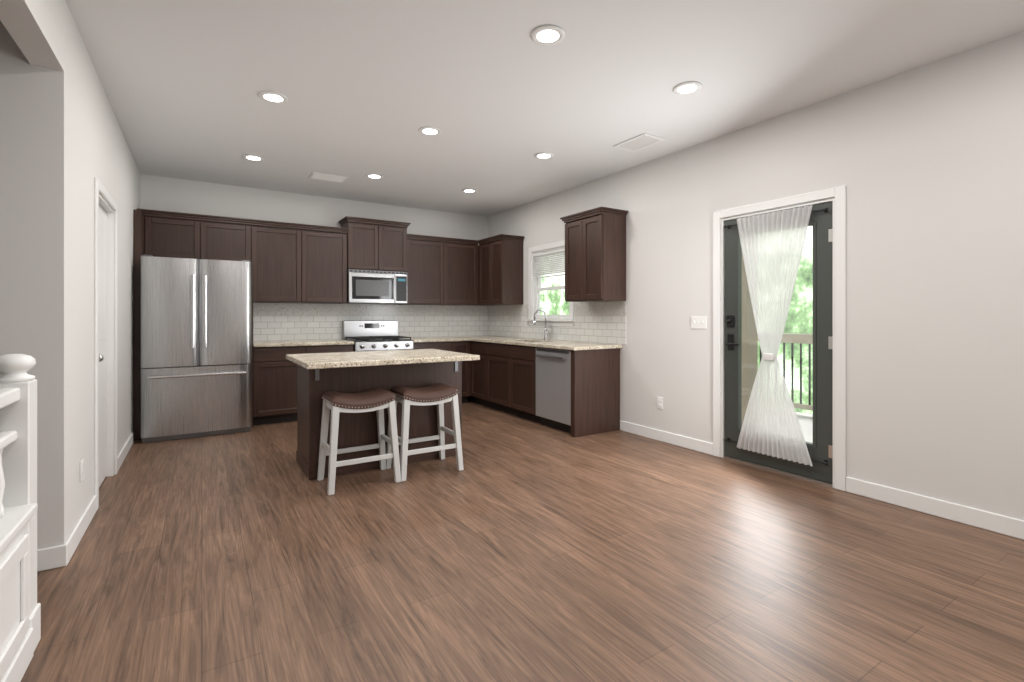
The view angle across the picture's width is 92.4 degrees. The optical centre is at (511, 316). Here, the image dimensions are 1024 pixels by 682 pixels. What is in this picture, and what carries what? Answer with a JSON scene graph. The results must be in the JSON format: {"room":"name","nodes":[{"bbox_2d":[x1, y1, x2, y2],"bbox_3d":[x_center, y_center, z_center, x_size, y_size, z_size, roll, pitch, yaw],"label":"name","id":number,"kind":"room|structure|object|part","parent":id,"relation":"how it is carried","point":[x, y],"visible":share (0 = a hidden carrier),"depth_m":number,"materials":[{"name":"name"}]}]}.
{"room":"kitchen","nodes":[
{"label":"kitchen","id":0,"kind":"room"},
{"bbox_2d":[0,0,139,548],"bbox_3d":[-1.633,-0.170,1.405,0.120,2.780,9.320,0,0,-32],"label":"wall","id":1,"kind":"structure","parent":0,"point":[63,143],"depth_m":2.28,"materials":[{"name":"white paint"}]},
{"bbox_2d":[0,503,37,681],"bbox_3d":[-0.434,0.945,-0.388,0.150,0.550,5.008,0,0,-32],"label":"trim","id":2,"kind":"structure","parent":1,"relation":"attached to","point":[16,644],"depth_m":1.61,"materials":[{"name":"white wood"}]},
{"bbox_2d":[37,536,72,571],"bbox_3d":[-3.379,1.167,1.644,2.844,0.105,0.018,0,0,-32],"label":"baseboard","id":3,"kind":"structure","parent":1,"relation":"attached to","point":[48,558],"depth_m":2.37,"materials":[{"name":"white wood"}]},
{"bbox_2d":[80,459,83,481],"bbox_3d":[-2.401,0.861,2.741,0.010,0.116,0.072,0,0,-32],"label":"outlet","id":4,"kind":"object","parent":1,"relation":"attached to","point":[82,461],"depth_m":2.72,"materials":[{"name":"white plastic"}]},
{"bbox_2d":[70,495,96,553],"bbox_3d":[-2.401,1.167,2.745,0.014,0.105,0.765,0,0,-32],"label":"baseboard","id":5,"kind":"structure","parent":1,"relation":"attached to","point":[83,523],"depth_m":2.75,"materials":[{"name":"white wood"}]},
{"bbox_2d":[99,205,106,486],"bbox_3d":[-2.872,0.209,3.432,0.102,1.997,0.728,0,0,-32],"label":"pantry door","id":6,"kind":"structure","parent":1,"relation":"in","point":[102,343],"depth_m":3.56,"materials":[{"name":"white wood"}]},
{"bbox_2d":[94,177,117,509],"bbox_3d":[-2.896,0.174,3.416,0.136,2.092,0.894,0,0,-32],"label":"door frame","id":7,"kind":"structure","parent":1,"relation":"attached to","point":[112,339],"depth_m":3.74,"materials":[{"name":"white wood"}]},
{"bbox_2d":[118,433,132,469],"bbox_3d":[-3.365,1.167,4.269,0.014,0.105,1.045,0,0,-32],"label":"baseboard","id":8,"kind":"structure","parent":1,"relation":"attached to","point":[123,453],"depth_m":4.23,"materials":[{"name":"white wood"}]},
{"bbox_2d":[140,174,487,305],"bbox_3d":[-2.258,-0.170,6.594,4.610,2.780,0.120,0,0,-32],"label":"wall","id":9,"kind":"structure","parent":0,"point":[159,193],"depth_m":6.15,"materials":[{"name":"white paint"}]},
{"bbox_2d":[142,212,209,259],"bbox_3d":[-3.693,-0.841,5.407,0.550,0.462,0.346,0,0,-32],"label":"upper cabinet","id":10,"kind":"object","parent":9,"relation":"attached to","point":[163,234],"depth_m":5.26,"materials":[{"name":"brown wood"}]},
{"bbox_2d":[210,216,253,263],"bbox_3d":[-3.324,-0.841,5.640,0.551,0.462,0.346,0,0,-32],"label":"upper cabinet","id":11,"kind":"object","parent":9,"relation":"attached to","point":[230,240],"depth_m":5.55,"materials":[{"name":"brown wood"}]},
{"bbox_2d":[253,224,309,302],"bbox_3d":[-2.838,-0.618,5.947,0.597,0.907,0.346,0,0,-32],"label":"upper cabinet","id":12,"kind":"object","parent":9,"relation":"attached to","point":[300,263],"depth_m":5.82,"materials":[{"name":"brown wood"}]},
{"bbox_2d":[310,228,346,303],"bbox_3d":[-2.430,-0.618,6.205,0.597,0.907,0.346,0,0,-32],"label":"upper cabinet","id":13,"kind":"object","parent":9,"relation":"attached to","point":[328,274],"depth_m":6.10,"materials":[{"name":"brown wood"}]},
{"bbox_2d":[338,220,385,271],"bbox_3d":[-1.981,-0.906,6.471,0.447,0.622,0.376,0,0,-32],"label":"upper cabinet","id":14,"kind":"object","parent":9,"relation":"attached to","point":[365,239],"depth_m":6.32,"materials":[{"name":"brown wood"}]},
{"bbox_2d":[347,269,406,303],"bbox_3d":[-1.823,-0.382,6.532,0.770,0.420,0.441,0,0,-32],"label":"microwave","id":15,"kind":"object","parent":14,"relation":"attached to","point":[374,287],"visible":1,"depth_m":6.37,"materials":[{"name":"silver metal"}]},
{"bbox_2d":[253,303,488,340],"bbox_3d":[-1.780,0.070,6.819,3.319,0.469,0.009,0,0,-32],"label":"tile backsplash","id":16,"kind":"structure","parent":9,"relation":"attached to","point":[271,321],"depth_m":6.61,"materials":[{"name":"white tile"}]},
{"bbox_2d":[386,224,409,271],"bbox_3d":[-1.700,-0.906,6.649,0.447,0.622,0.376,0,0,-32],"label":"upper cabinet","id":17,"kind":"object","parent":9,"relation":"attached to","point":[397,238],"depth_m":6.55,"materials":[{"name":"brown wood"}]},
{"bbox_2d":[407,236,449,304],"bbox_3d":[-1.262,-0.618,6.943,0.607,0.907,0.346,0,0,-32],"label":"upper cabinet","id":18,"kind":"object","parent":9,"relation":"attached to","point":[428,278],"depth_m":6.82,"materials":[{"name":"brown wood"}]},
{"bbox_2d":[442,240,477,305],"bbox_3d":[-0.847,-0.618,7.206,0.603,0.907,0.346,0,0,-32],"label":"upper cabinet","id":19,"kind":"object","parent":9,"relation":"attached to","point":[463,253],"depth_m":7.11,"materials":[{"name":"brown wood"}]},
{"bbox_2d":[478,245,496,305],"bbox_3d":[-0.463,-0.607,7.449,0.416,0.885,0.346,0,0,-32],"label":"upper cabinet","id":20,"kind":"object","parent":9,"relation":"attached to","point":[478,245],"depth_m":7.25,"materials":[{"name":"brown wood"}]},
{"bbox_2d":[21,401,1023,681],"bbox_3d":[-0.932,1.270,1.848,7.440,0.100,9.560,0,0,-32],"label":"floor","id":21,"kind":"structure","parent":0,"point":[519,549],"depth_m":2.32,"materials":[{"name":"brown wood"}]},
{"bbox_2d":[0,354,40,650],"bbox_3d":[-0.467,0.677,-0.336,0.120,1.085,5.110,0,0,-32],"label":"rail","id":22,"kind":"object","parent":21,"relation":"on","point":[18,435],"visible":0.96,"depth_m":1.75,"materials":[{"name":"white wood"}]},
{"bbox_2d":[134,254,252,442],"bbox_3d":[-3.375,0.305,5.257,1.046,1.829,0.939,0,0,-32],"label":"refrigerator","id":23,"kind":"object","parent":21,"relation":"on","point":[196,347],"depth_m":4.89,"materials":[{"name":"silver metal"}]},
{"bbox_3d":[-3.868,0.305,5.113,0.060,1.829,0.657,0,0,-32],"label":"fridge surround panel","id":24,"kind":"part","parent":23,"relation":"part of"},
{"bbox_3d":[-3.026,0.305,5.668,0.017,1.829,0.617,0,0,-32],"label":"fridge surround panel","id":25,"kind":"part","parent":23,"relation":"part of","materials":[{"name":"brown wood"}]},
{"bbox_2d":[253,346,312,424],"bbox_3d":[-2.763,0.780,5.830,0.598,0.880,0.627,0,0,-32],"label":"base cabinet","id":26,"kind":"object","parent":21,"relation":"on","point":[274,385],"depth_m":5.53,"materials":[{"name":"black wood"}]},
{"bbox_2d":[253,339,353,346],"bbox_3d":[-2.549,0.323,5.943,1.083,0.035,0.662,0,0,-32],"label":"countertop","id":27,"kind":"structure","parent":26,"relation":"on","point":[336,341],"depth_m":5.72,"materials":[{"name":"beige stone"}]},
{"bbox_2d":[313,344,352,352],"bbox_3d":[-2.354,0.780,6.088,0.598,0.880,0.627,0,0,-32],"label":"base cabinet","id":28,"kind":"object","parent":21,"relation":"on","point":[317,348],"depth_m":5.85,"materials":[{"name":"black wood"}]},
{"bbox_2d":[317,388,400,494],"bbox_3d":[-1.137,0.889,3.641,0.514,0.663,0.390,0,0,-32],"label":"stool","id":29,"kind":"object","parent":21,"relation":"on","point":[378,400],"visible":1,"depth_m":3.60,"materials":[{"name":"grey paint"}]},
{"bbox_2d":[342,320,412,351],"bbox_3d":[-1.748,0.637,6.405,0.744,1.165,0.720,0,0,-32],"label":"gas range","id":30,"kind":"object","parent":21,"relation":"on","point":[372,335],"visible":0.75,"depth_m":6.46,"materials":[{"name":"silver metal"}]},
{"bbox_2d":[296,361,461,479],"bbox_3d":[-1.058,0.790,4.116,1.266,0.860,0.870,0,0,-32],"label":"kitchen island","id":31,"kind":"object","parent":21,"relation":"on","point":[319,375],"depth_m":3.90,"materials":[{"name":"brown wood"}]},
{"bbox_2d":[286,349,479,368],"bbox_3d":[-1.085,0.340,4.088,1.335,0.040,0.970,0,0,-32],"label":"island countertop","id":32,"kind":"structure","parent":31,"relation":"on","point":[415,356],"depth_m":3.82,"materials":[{"name":"beige stone"}]},
{"bbox_2d":[386,383,463,481],"bbox_3d":[-0.704,0.889,3.921,0.514,0.663,0.390,0,0,-32],"label":"stool","id":33,"kind":"object","parent":21,"relation":"on","point":[439,394],"visible":0.98,"depth_m":3.85,"materials":[{"name":"grey paint"}]},
{"bbox_2d":[413,341,456,351],"bbox_3d":[-1.202,0.780,6.816,0.597,0.880,0.627,0,0,-32],"label":"base cabinet","id":34,"kind":"object","parent":21,"relation":"on","point":[451,345],"depth_m":6.58,"materials":[{"name":"black wood"}]},
{"bbox_2d":[457,341,469,402],"bbox_3d":[-0.897,0.780,7.009,0.354,0.880,0.627,0,0,-32],"label":"base cabinet","id":35,"kind":"object","parent":21,"relation":"on","point":[462,346],"depth_m":6.81,"materials":[{"name":"black wood"}]},
{"bbox_2d":[402,337,468,342],"bbox_3d":[-1.109,0.323,6.851,0.793,0.035,0.666,0,0,-32],"label":"countertop","id":36,"kind":"structure","parent":35,"relation":"on","point":[419,339],"depth_m":6.72,"materials":[{"name":"beige stone"}]},
{"bbox_2d":[468,341,483,404],"bbox_3d":[-0.195,0.780,6.827,0.627,0.880,0.555,0,0,-32],"label":"base cabinet","id":37,"kind":"object","parent":21,"relation":"on","point":[476,348],"depth_m":6.72,"materials":[{"name":"black wood"}]},
{"bbox_2d":[468,336,497,336],"bbox_3d":[-0.470,0.323,7.255,0.360,0.035,0.666,0,0,-32],"label":"countertop","id":38,"kind":"structure","parent":37,"relation":"on","point":[468,336],"depth_m":7.42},
{"bbox_2d":[484,342,503,409],"bbox_3d":[-0.030,0.780,6.565,0.627,0.880,0.291,0,0,-32],"label":"base cabinet","id":39,"kind":"object","parent":21,"relation":"on","point":[491,362],"depth_m":6.37,"materials":[{"name":"black wood"}]},
{"bbox_2d":[500,357,523,417],"bbox_3d":[0.232,0.890,6.145,0.420,0.660,0.700,0,0,-32],"label":"base cabinet","id":40,"kind":"object","parent":21,"relation":"on","point":[503,377],"depth_m":5.96,"materials":[{"name":"black wood"}]},
{"bbox_2d":[496,344,523,360],"bbox_3d":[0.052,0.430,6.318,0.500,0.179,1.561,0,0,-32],"label":"drawer front","id":41,"kind":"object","parent":40,"relation":"attached to","point":[506,350],"depth_m":5.96,"materials":[{"name":"brown wood"}]},
{"bbox_2d":[524,346,579,422],"bbox_3d":[0.473,0.780,5.770,0.627,0.880,0.190,0,0,-32],"label":"base cabinet","id":42,"kind":"object","parent":21,"relation":"on","point":[529,351],"depth_m":5.55,"materials":[{"name":"black wood"}]},
{"bbox_2d":[458,336,621,349],"bbox_3d":[0.113,0.323,6.293,0.677,0.035,2.917,0,0,-32],"label":"countertop","id":43,"kind":"structure","parent":42,"relation":"on","point":[564,345],"depth_m":5.60,"materials":[{"name":"beige stone"}]},
{"bbox_2d":[534,309,549,339],"bbox_3d":[0.377,0.106,6.208,0.214,0.398,0.104,0,0,-32],"label":"faucet","id":44,"kind":"object","parent":43,"relation":"on","point":[545,329],"visible":1,"depth_m":6.25,"materials":[{"name":"silver metal"}]},
{"bbox_2d":[536,347,570,432],"bbox_3d":[0.674,0.784,5.410,0.660,0.872,0.621,0,0,-32],"label":"dishwasher","id":45,"kind":"object","parent":21,"relation":"on","point":[553,388],"visible":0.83,"depth_m":5.23,"materials":[{"name":"silver metal"}]},
{"bbox_2d":[65,0,1023,216],"bbox_3d":[-0.932,-1.610,1.848,7.440,0.100,9.560,0,0,-32],"label":"ceiling","id":46,"kind":"structure","parent":0,"point":[495,94],"depth_m":3.21,"materials":[{"name":"white paint"}]},
{"bbox_2d":[243,154,263,160],"bbox_3d":[-2.533,-1.554,4.811,0.183,0.010,0.183,0,0,13],"label":"recessed light","id":47,"kind":"object","parent":46,"relation":"in","point":[251,157],"depth_m":4.79,"materials":[{"name":"white plastic"}]},
{"bbox_2d":[258,91,287,103],"bbox_3d":[-1.694,-1.554,3.484,0.183,0.010,0.183,0,0,13],"label":"recessed light","id":48,"kind":"object","parent":46,"relation":"in","point":[269,96],"depth_m":3.47,"materials":[{"name":"white plastic"}]},
{"bbox_2d":[308,172,348,182],"bbox_3d":[-2.053,-1.554,5.493,0.380,0.015,0.260,0,0,-32],"label":"ceiling vent","id":49,"kind":"object","parent":46,"relation":"in","point":[314,175],"depth_m":5.47,"materials":[{"name":"white metal"}]},
{"bbox_2d":[366,174,382,178],"bbox_3d":[-1.527,-1.554,5.447,0.183,0.010,0.183,0,0,13],"label":"recessed light","id":50,"kind":"object","parent":46,"relation":"in","point":[373,176],"depth_m":5.44,"materials":[{"name":"white plastic"}]},
{"bbox_2d":[419,126,440,135],"bbox_3d":[-0.688,-1.554,4.120,0.183,0.010,0.183,0,0,13],"label":"recessed light","id":51,"kind":"object","parent":46,"relation":"in","point":[430,131],"depth_m":4.11,"materials":[{"name":"white plastic"}]},
{"bbox_2d":[462,189,476,192],"bbox_3d":[-0.529,-1.554,6.078,0.183,0.010,0.183,0,0,13],"label":"recessed light","id":52,"kind":"object","parent":46,"relation":"in","point":[463,190],"depth_m":6.05,"materials":[{"name":"white plastic"}]},
{"bbox_2d":[534,152,553,158],"bbox_3d":[0.309,-1.554,4.750,0.183,0.010,0.182,0,0,10],"label":"recessed light","id":53,"kind":"object","parent":46,"relation":"in","point":[542,155],"depth_m":4.73,"materials":[{"name":"white plastic"}]},
{"bbox_2d":[531,25,564,44],"bbox_3d":[0.199,-1.554,2.717,0.183,0.010,0.183,0,0,13],"label":"recessed light","id":54,"kind":"object","parent":46,"relation":"in","point":[547,35],"depth_m":2.71,"materials":[{"name":"white plastic"}]},
{"bbox_2d":[613,133,664,151],"bbox_3d":[1.136,-1.554,4.398,0.260,0.015,0.380,0,0,-32],"label":"ceiling vent","id":55,"kind":"object","parent":46,"relation":"in","point":[639,142],"depth_m":4.38,"materials":[{"name":"white metal"}]},
{"bbox_2d":[673,81,701,94],"bbox_3d":[1.196,-1.554,3.347,0.183,0.010,0.182,0,0,10],"label":"recessed light","id":56,"kind":"object","parent":46,"relation":"in","point":[686,88],"depth_m":3.34,"materials":[{"name":"white plastic"}]},
{"bbox_2d":[488,31,1023,519],"bbox_3d":[2.162,-0.170,3.804,0.120,2.780,9.320,0,0,-32],"label":"wall","id":57,"kind":"structure","parent":0,"point":[924,165],"depth_m":3.19,"materials":[{"name":"white paint"}]},
{"bbox_2d":[526,240,573,326],"bbox_3d":[0.524,-0.406,6.353,0.165,1.063,0.990,0,0,-32],"label":"window","id":58,"kind":"structure","parent":57,"relation":"in","point":[532,287],"depth_m":6.55,"materials":[{"name":"white"}]},
{"bbox_2d":[534,248,564,278],"bbox_3d":[0.512,-0.681,6.345,0.034,0.339,0.776,0,0,-32],"label":"window blind","id":59,"kind":"object","parent":58,"relation":"attached to","point":[540,257],"visible":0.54,"depth_m":6.37,"materials":[{"name":"white fabric"}]},
{"bbox_3d":[0.555,-0.415,6.373,0.060,0.870,0.780,0,0,-32],"label":"window sashes","id":60,"kind":"part","parent":58,"relation":"part of","materials":[{"name":"white plastic"}]},
{"bbox_2d":[478,206,627,304],"bbox_3d":[0.356,-0.638,6.185,0.383,0.947,2.657,0,0,-32],"label":"upper cabinets","id":61,"kind":"object","parent":57,"relation":"attached to","point":[595,254],"depth_m":5.30,"materials":[{"name":"brown wood"}]},
{"bbox_2d":[489,301,625,344],"bbox_3d":[0.421,0.070,6.436,0.008,0.469,2.940,0,0,-32],"label":"tile backsplash","id":62,"kind":"structure","parent":57,"relation":"attached to","point":[601,322],"depth_m":5.84,"materials":[{"name":"white tile"}]},
{"bbox_2d":[657,397,662,408],"bbox_3d":[1.449,0.850,4.809,0.010,0.116,0.072,0,0,-32],"label":"outlet","id":63,"kind":"object","parent":57,"relation":"attached to","point":[659,399],"depth_m":4.80,"materials":[{"name":"white plastic"}]},
{"bbox_2d":[620,420,712,454],"bbox_3d":[1.463,1.167,4.785,0.014,0.105,1.135,0,0,-32],"label":"baseboard","id":64,"kind":"structure","parent":57,"relation":"attached to","point":[671,438],"depth_m":4.71,"materials":[{"name":"white wood"}]},
{"bbox_2d":[691,316,706,328],"bbox_3d":[1.685,0.054,4.431,0.016,0.116,0.164,0,0,-32],"label":"light switch","id":65,"kind":"object","parent":57,"relation":"attached to","point":[698,322],"depth_m":4.42,"materials":[{"name":"white plastic"}]},
{"bbox_2d":[724,201,832,483],"bbox_3d":[2.059,0.189,3.863,0.105,2.022,0.874,0,0,-32],"label":"entry door","id":66,"kind":"structure","parent":57,"relation":"in","point":[820,449],"depth_m":3.64,"materials":[{"name":"grey"}]},
{"bbox_2d":[737,205,812,465],"bbox_3d":[2.024,0.140,3.822,0.038,1.900,0.604,0,0,-32],"label":"sheer curtain","id":67,"kind":"object","parent":66,"relation":"hanging from","point":[772,244],"visible":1,"depth_m":3.82,"materials":[{"name":"fabric"}]},
{"bbox_2d":[713,185,845,490],"bbox_3d":[2.105,0.156,3.898,0.156,2.138,1.046,0,0,-32],"label":"door frame","id":68,"kind":"structure","parent":57,"relation":"attached to","point":[838,194],"depth_m":3.56,"materials":[{"name":"white painted wood"}]},
{"bbox_2d":[846,477,1023,539],"bbox_3d":[3.453,1.167,1.636,0.014,0.105,4.215,0,0,-32],"label":"baseboard","id":69,"kind":"structure","parent":57,"relation":"attached to","point":[1009,526],"depth_m":2.98,"materials":[{"name":"white wood"}]},
{"label":"outside","id":70,"kind":"structure","parent":0,"visible":0},
{"bbox_2d":[540,226,812,414],"bbox_3d":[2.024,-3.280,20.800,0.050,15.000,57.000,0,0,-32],"label":"trees","id":71,"kind":"object","parent":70,"point":[560,297],"depth_m":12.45,"materials":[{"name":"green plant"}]},
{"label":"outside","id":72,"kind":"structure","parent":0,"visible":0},
{"bbox_2d":[742,254,812,442],"bbox_3d":[2.811,-0.170,5.326,2.595,3.020,9.000,0,0,-32],"label":"deck","id":73,"kind":"object","parent":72,"point":[804,417],"depth_m":5.35,"materials":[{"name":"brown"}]}
]}

